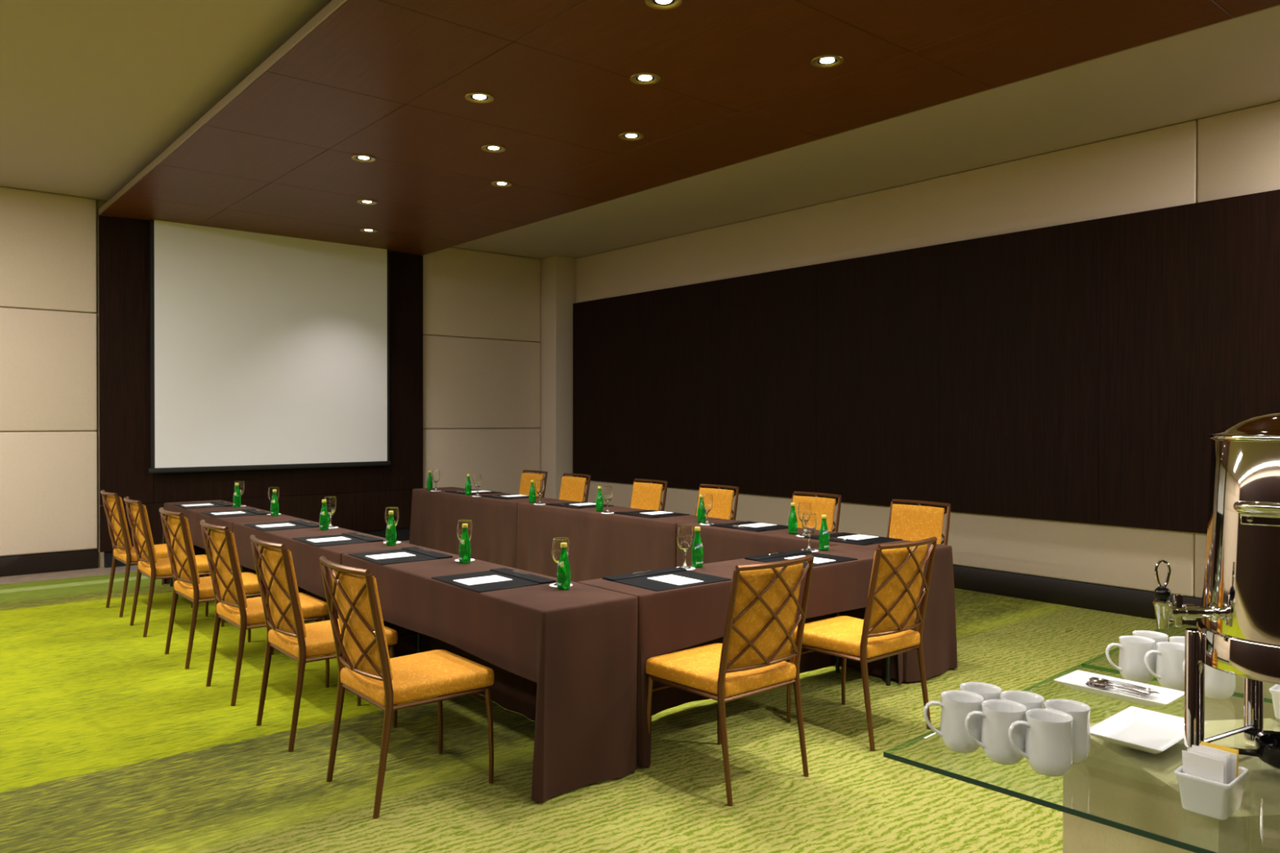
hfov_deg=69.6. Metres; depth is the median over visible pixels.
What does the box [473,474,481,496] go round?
goblet
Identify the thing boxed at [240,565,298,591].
folding table
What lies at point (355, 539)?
desk pad
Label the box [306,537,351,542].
notepad
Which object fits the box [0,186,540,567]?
wall
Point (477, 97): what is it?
recessed light
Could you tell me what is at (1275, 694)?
caddy
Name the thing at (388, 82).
ceiling panel
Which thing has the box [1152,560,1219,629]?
tap
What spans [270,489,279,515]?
bottle
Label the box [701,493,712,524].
goblet
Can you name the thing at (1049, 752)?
mug
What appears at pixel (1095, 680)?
bowl
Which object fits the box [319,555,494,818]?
dining chair
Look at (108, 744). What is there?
floor
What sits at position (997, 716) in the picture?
mug
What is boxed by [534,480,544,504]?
goblet
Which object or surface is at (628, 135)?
recessed light
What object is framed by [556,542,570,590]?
bottle
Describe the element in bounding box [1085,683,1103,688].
bowl
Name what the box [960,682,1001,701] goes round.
mug
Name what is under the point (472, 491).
notepad
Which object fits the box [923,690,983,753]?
mug
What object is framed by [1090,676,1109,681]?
bowl
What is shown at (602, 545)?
tablecloth
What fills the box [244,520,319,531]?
desk pad
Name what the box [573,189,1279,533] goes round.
wall panel
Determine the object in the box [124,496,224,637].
dining chair
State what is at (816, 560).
notepad
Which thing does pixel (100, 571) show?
trim
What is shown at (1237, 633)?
urn
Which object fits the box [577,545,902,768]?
tablecloth
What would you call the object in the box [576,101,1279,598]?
wall
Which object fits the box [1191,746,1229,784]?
sachet
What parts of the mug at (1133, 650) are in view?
handle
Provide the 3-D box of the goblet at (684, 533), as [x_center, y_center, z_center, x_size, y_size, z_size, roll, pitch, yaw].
[0.231,0.621,4.735,0.085,0.214,0.085,0,0,9]
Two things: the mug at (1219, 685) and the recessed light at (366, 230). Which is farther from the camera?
the recessed light at (366, 230)
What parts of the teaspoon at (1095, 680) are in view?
handle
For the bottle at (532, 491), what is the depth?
8.38 m
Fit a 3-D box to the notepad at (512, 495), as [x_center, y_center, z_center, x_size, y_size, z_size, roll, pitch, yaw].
[-1.241,0.686,9.103,0.230,0.003,0.156,0,1,-40]
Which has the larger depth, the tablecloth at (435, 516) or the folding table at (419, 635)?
the tablecloth at (435, 516)
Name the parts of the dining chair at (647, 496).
rail, leg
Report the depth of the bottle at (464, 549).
4.88 m
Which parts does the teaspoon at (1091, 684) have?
handle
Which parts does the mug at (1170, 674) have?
handle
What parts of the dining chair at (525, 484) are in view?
rail, leg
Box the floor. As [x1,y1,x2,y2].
[0,572,1196,852]
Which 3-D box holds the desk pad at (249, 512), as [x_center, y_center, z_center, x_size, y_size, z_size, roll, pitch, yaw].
[-3.268,0.698,7.437,0.410,0.010,0.470,0,1,-39]
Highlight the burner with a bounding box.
[1253,731,1279,769]
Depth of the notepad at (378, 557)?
5.10 m
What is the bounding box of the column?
[539,255,576,499]
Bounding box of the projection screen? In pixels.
[148,219,391,473]
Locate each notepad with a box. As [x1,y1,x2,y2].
[182,503,213,506]
[212,511,246,515]
[256,523,295,528]
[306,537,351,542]
[364,551,416,559]
[453,575,512,585]
[471,490,489,492]
[500,494,528,497]
[571,502,595,506]
[640,511,673,515]
[647,574,703,585]
[739,523,776,527]
[784,555,835,564]
[837,534,878,540]
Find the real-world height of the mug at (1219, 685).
0.100 m
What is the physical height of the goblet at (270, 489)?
0.214 m
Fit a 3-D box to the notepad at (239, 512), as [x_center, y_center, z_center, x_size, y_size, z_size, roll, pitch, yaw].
[-3.311,0.697,7.403,0.230,0.003,0.156,0,1,-39]
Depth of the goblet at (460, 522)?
4.97 m
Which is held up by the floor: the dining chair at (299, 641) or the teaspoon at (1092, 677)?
the dining chair at (299, 641)
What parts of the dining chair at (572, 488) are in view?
rail, leg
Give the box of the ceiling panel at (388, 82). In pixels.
[98,0,1279,255]
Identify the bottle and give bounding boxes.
[232,483,240,507]
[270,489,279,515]
[319,499,328,530]
[386,511,396,546]
[426,471,432,490]
[458,524,471,564]
[465,474,471,495]
[528,480,535,502]
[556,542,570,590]
[595,486,603,511]
[691,526,703,568]
[697,494,706,523]
[787,502,797,534]
[818,515,829,551]
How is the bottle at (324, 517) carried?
on the tablecloth at (305, 556)
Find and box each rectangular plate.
[1053,670,1184,706]
[1089,706,1207,754]
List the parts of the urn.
leg, lid, leg, handle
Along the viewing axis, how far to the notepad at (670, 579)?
4.35 m
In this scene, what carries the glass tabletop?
on the pedestal at (1139, 789)
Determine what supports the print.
on the bottle at (697, 553)
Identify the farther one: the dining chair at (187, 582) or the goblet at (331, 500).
the goblet at (331, 500)
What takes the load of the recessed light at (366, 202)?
attached to the ceiling panel at (388, 82)
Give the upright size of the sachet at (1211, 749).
0.083 m
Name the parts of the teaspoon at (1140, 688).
handle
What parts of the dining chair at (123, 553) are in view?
lattice rod, rail, lattice rod, lattice rod, leg, lattice rod, lattice rod, rail, lattice rod, backrest, leg, seat frame, seat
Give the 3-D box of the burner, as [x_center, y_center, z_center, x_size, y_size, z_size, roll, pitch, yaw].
[1.177,0.589,1.656,0.120,0.042,0.120,0,1,-40]
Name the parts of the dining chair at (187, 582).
lattice rod, leg, rail, lattice rod, lattice rod, lattice rod, lattice rod, rail, lattice rod, backrest, leg, seat frame, seat, leg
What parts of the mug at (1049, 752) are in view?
handle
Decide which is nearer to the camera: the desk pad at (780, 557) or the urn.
the urn
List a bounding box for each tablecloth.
[161,499,297,585]
[233,518,417,662]
[342,546,637,802]
[408,486,556,568]
[515,499,721,582]
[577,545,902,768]
[676,519,957,682]
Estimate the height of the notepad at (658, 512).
0.003 m
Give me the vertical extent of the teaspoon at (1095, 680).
0.012 m
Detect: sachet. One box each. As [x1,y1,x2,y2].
[1182,750,1219,773]
[1185,751,1223,783]
[1186,749,1226,784]
[1188,749,1226,784]
[1189,746,1227,784]
[1191,744,1231,783]
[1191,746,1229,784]
[1199,744,1236,782]
[1200,742,1237,777]
[1200,742,1238,777]
[1201,741,1238,776]
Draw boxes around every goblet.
[234,480,244,506]
[267,486,279,514]
[324,496,336,528]
[385,506,399,542]
[431,470,439,490]
[457,520,472,559]
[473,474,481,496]
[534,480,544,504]
[551,537,569,586]
[602,486,613,512]
[676,525,693,568]
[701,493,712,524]
[797,502,811,536]
[801,513,816,551]
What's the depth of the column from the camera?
12.65 m
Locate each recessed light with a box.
[351,154,375,161]
[356,199,377,204]
[360,228,377,232]
[464,92,493,102]
[481,144,506,152]
[491,181,512,186]
[618,132,644,140]
[630,72,660,84]
[644,0,682,9]
[810,54,844,67]
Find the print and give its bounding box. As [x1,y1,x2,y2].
[696,543,702,549]
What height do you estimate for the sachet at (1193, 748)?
0.082 m
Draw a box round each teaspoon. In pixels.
[1085,681,1149,695]
[1085,683,1148,697]
[1088,678,1152,692]
[1088,679,1152,693]
[1090,676,1153,690]
[1094,683,1153,695]
[1108,682,1159,693]
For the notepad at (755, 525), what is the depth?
6.60 m
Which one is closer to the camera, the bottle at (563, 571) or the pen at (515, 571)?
the bottle at (563, 571)
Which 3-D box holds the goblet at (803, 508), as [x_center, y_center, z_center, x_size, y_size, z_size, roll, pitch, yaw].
[1.081,0.611,6.051,0.085,0.214,0.085,0,1,40]
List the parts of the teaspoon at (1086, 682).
handle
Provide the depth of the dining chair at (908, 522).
6.43 m
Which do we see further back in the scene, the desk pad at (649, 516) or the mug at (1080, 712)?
the desk pad at (649, 516)
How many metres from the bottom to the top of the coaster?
0.001 m
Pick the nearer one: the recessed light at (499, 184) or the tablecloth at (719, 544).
the tablecloth at (719, 544)
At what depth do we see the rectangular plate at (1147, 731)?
1.85 m
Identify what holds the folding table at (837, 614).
on the floor
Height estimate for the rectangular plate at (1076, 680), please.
0.019 m
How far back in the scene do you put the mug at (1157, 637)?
2.29 m
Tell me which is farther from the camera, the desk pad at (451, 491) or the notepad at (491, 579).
the desk pad at (451, 491)
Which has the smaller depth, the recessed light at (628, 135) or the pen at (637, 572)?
the pen at (637, 572)
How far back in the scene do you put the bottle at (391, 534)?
5.57 m
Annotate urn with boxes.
[1152,412,1279,769]
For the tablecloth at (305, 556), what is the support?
on the folding table at (242, 566)
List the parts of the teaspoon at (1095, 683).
handle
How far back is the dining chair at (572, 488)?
9.54 m
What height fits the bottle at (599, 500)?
0.208 m
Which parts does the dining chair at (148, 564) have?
lattice rod, rail, lattice rod, lattice rod, leg, lattice rod, lattice rod, lattice rod, rail, backrest, leg, seat frame, seat, leg, leg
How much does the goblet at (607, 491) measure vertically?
0.214 m
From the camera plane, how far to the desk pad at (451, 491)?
9.52 m
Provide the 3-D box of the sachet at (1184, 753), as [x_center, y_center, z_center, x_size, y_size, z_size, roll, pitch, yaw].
[0.902,0.567,1.477,0.005,0.084,0.058,0,1,-42]
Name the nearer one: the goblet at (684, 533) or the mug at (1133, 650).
the mug at (1133, 650)
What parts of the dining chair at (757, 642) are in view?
leg, leg, seat, seat frame, leg, lattice rod, lattice rod, rail, backrest, lattice rod, lattice rod, rail, lattice rod, lattice rod, leg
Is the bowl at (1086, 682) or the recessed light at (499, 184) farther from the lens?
the recessed light at (499, 184)
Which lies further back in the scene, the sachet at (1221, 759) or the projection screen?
the projection screen
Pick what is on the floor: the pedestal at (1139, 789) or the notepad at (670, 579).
the pedestal at (1139, 789)
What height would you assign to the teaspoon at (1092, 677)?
0.012 m
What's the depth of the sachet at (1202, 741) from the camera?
1.51 m
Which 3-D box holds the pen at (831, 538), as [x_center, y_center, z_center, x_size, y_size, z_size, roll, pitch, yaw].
[1.254,0.707,5.795,0.008,0.009,0.132,0,1,-45]
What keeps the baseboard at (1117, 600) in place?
attached to the wall at (1233, 153)
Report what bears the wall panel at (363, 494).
attached to the wall at (482, 309)
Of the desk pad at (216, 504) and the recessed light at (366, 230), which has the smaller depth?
the desk pad at (216, 504)
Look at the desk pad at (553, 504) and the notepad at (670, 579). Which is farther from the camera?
the desk pad at (553, 504)
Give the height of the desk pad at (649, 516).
0.010 m
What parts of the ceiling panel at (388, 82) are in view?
veneer panel, veneer panel, veneer panel, veneer panel, veneer panel, veneer panel, veneer panel, veneer panel, veneer panel, veneer panel, veneer panel, veneer panel, veneer panel, veneer panel, veneer panel, veneer panel, veneer panel, veneer panel, veneer panel, veneer panel, veneer panel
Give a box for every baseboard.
[0,549,97,577]
[953,564,1201,626]
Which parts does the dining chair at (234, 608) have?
lattice rod, leg, rail, lattice rod, lattice rod, lattice rod, lattice rod, rail, lattice rod, backrest, leg, seat frame, seat, leg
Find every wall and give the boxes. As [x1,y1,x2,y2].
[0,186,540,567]
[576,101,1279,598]
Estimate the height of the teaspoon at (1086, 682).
0.012 m
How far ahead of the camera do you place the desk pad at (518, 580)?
4.36 m
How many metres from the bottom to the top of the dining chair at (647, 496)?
0.956 m
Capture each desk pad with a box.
[173,501,233,508]
[201,508,270,517]
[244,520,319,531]
[292,532,383,546]
[348,546,452,564]
[431,568,555,592]
[444,489,502,494]
[480,493,539,499]
[545,502,613,508]
[602,567,731,591]
[613,510,689,518]
[710,521,788,532]
[744,549,857,568]
[804,532,902,545]
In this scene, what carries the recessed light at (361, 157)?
attached to the ceiling panel at (388, 82)
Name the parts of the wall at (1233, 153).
padded panel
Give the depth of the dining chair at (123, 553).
7.16 m
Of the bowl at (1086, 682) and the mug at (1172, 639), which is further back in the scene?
the mug at (1172, 639)
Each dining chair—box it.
[100,489,193,617]
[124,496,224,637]
[159,507,273,669]
[200,520,329,706]
[249,534,397,752]
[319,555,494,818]
[518,470,547,497]
[558,473,591,502]
[629,478,667,511]
[645,554,813,806]
[695,484,739,519]
[786,536,937,751]
[790,491,841,532]
[886,498,951,545]
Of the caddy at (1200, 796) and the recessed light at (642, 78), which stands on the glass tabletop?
the caddy at (1200, 796)
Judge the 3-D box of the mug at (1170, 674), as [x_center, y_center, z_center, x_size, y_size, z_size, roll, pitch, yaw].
[1.236,0.564,2.154,0.112,0.100,0.079,0,0,-2]
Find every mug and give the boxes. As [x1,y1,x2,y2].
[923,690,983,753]
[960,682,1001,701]
[964,699,1026,764]
[1000,690,1044,711]
[1008,708,1073,777]
[1044,698,1090,764]
[1105,635,1155,684]
[1132,630,1168,677]
[1143,641,1184,691]
[1168,636,1184,644]
[1182,660,1235,700]
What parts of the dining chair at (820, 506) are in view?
rail, leg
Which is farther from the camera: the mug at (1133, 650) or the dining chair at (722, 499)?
the dining chair at (722, 499)
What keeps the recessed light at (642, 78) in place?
attached to the ceiling panel at (388, 82)
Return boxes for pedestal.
[1062,718,1279,852]
[1204,675,1279,722]
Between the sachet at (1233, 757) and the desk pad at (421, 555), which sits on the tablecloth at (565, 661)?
the desk pad at (421, 555)
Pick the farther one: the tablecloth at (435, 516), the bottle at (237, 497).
the tablecloth at (435, 516)
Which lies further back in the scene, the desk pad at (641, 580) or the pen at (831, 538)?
the pen at (831, 538)
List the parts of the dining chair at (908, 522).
leg, rail, leg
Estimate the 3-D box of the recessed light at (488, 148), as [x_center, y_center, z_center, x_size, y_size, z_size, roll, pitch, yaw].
[-1.112,-2.112,6.991,0.186,0.009,0.186,0,1,-40]
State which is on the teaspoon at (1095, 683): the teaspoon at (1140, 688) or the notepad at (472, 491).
the teaspoon at (1140, 688)
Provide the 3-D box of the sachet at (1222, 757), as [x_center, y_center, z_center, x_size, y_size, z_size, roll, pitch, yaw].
[0.914,0.567,1.482,0.005,0.084,0.058,0,1,-42]
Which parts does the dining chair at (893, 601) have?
leg, leg, seat, seat frame, leg, lattice rod, rail, lattice rod, backrest, lattice rod, lattice rod, rail, lattice rod, lattice rod, leg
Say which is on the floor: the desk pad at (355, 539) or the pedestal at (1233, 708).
the pedestal at (1233, 708)
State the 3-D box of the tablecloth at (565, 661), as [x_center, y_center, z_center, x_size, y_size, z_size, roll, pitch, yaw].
[-0.851,1.111,4.610,0.585,0.760,2.085,0,1,-40]
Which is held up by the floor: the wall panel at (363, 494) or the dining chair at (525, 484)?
the dining chair at (525, 484)
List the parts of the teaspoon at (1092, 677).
handle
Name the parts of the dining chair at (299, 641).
lattice rod, leg, lattice rod, rail, lattice rod, lattice rod, lattice rod, rail, backrest, lattice rod, leg, seat frame, seat, leg, leg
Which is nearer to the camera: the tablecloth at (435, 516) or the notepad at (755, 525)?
the notepad at (755, 525)
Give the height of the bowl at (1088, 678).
0.007 m
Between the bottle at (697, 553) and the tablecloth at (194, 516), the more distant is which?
the tablecloth at (194, 516)
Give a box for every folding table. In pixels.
[169,538,173,586]
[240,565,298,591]
[397,631,421,653]
[835,612,890,685]
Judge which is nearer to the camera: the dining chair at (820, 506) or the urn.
the urn
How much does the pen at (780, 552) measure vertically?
0.009 m
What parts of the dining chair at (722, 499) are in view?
leg, rail, leg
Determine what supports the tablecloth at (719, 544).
on the folding table
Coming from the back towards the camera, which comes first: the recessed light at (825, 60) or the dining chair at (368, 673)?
the recessed light at (825, 60)
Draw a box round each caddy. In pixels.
[1173,764,1248,820]
[1269,684,1279,719]
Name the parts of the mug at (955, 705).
handle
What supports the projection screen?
hanging from the ceiling panel at (388, 82)
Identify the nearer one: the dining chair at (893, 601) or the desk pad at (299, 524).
the dining chair at (893, 601)
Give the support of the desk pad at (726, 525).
on the tablecloth at (719, 544)
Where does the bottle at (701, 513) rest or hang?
on the tablecloth at (719, 544)
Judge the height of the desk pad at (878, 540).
0.010 m
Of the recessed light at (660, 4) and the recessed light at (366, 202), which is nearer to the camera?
the recessed light at (660, 4)
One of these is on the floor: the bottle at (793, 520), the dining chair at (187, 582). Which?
the dining chair at (187, 582)
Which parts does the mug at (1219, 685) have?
handle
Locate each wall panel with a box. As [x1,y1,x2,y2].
[98,214,422,568]
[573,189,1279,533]
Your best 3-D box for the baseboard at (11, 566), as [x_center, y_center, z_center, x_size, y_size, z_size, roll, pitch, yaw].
[-7.438,1.361,7.765,5.000,0.189,0.045,0,1,-40]
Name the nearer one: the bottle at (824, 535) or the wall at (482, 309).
the bottle at (824, 535)
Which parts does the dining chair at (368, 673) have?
leg, lattice rod, lattice rod, rail, lattice rod, lattice rod, lattice rod, rail, backrest, lattice rod, leg, seat frame, seat, leg, leg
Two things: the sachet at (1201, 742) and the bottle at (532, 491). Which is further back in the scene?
the bottle at (532, 491)
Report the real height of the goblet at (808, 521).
0.214 m
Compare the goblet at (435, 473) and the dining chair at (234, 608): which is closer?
the dining chair at (234, 608)
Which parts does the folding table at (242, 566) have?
leg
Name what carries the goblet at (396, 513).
on the coaster
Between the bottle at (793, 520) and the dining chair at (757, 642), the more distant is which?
the bottle at (793, 520)
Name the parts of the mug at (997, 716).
handle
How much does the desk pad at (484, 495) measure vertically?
0.010 m
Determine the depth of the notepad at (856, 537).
5.92 m
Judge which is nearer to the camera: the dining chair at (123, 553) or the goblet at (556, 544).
the goblet at (556, 544)
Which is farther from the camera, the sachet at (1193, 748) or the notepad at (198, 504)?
the notepad at (198, 504)
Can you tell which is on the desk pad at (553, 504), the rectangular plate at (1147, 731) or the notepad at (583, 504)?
the notepad at (583, 504)
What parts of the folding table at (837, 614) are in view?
leg, leg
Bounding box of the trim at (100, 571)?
[0,540,408,584]
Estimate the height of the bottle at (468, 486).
0.208 m
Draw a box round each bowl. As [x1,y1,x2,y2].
[1085,681,1102,687]
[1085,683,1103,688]
[1088,678,1106,684]
[1088,679,1108,685]
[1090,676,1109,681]
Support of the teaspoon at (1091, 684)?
on the rectangular plate at (1076, 680)
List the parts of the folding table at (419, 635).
leg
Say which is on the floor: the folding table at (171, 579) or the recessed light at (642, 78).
the folding table at (171, 579)
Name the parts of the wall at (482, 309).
padded panel, padded panel, padded panel, padded panel, padded panel, padded panel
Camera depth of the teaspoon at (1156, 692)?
2.12 m
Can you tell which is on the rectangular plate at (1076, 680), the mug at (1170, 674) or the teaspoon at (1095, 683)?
the teaspoon at (1095, 683)
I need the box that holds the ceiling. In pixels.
[0,0,1279,259]
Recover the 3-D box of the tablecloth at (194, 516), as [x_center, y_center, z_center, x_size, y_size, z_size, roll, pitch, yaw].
[-3.486,1.080,7.795,0.581,0.760,2.112,0,1,-40]
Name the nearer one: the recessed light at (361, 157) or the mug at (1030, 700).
the mug at (1030, 700)
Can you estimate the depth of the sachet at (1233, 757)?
1.48 m
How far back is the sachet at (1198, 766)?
1.47 m
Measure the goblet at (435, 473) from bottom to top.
0.214 m
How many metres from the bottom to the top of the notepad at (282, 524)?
0.003 m
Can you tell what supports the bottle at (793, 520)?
on the tablecloth at (719, 544)
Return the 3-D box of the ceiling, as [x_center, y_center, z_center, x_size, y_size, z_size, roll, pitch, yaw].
[-0.688,-2.309,4.197,10.970,0.100,14.343,0,1,-40]
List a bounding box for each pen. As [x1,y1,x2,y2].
[513,570,528,574]
[632,570,651,573]
[768,551,783,555]
[831,537,848,540]
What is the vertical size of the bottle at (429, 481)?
0.208 m
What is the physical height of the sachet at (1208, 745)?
0.082 m
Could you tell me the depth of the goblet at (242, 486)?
8.03 m

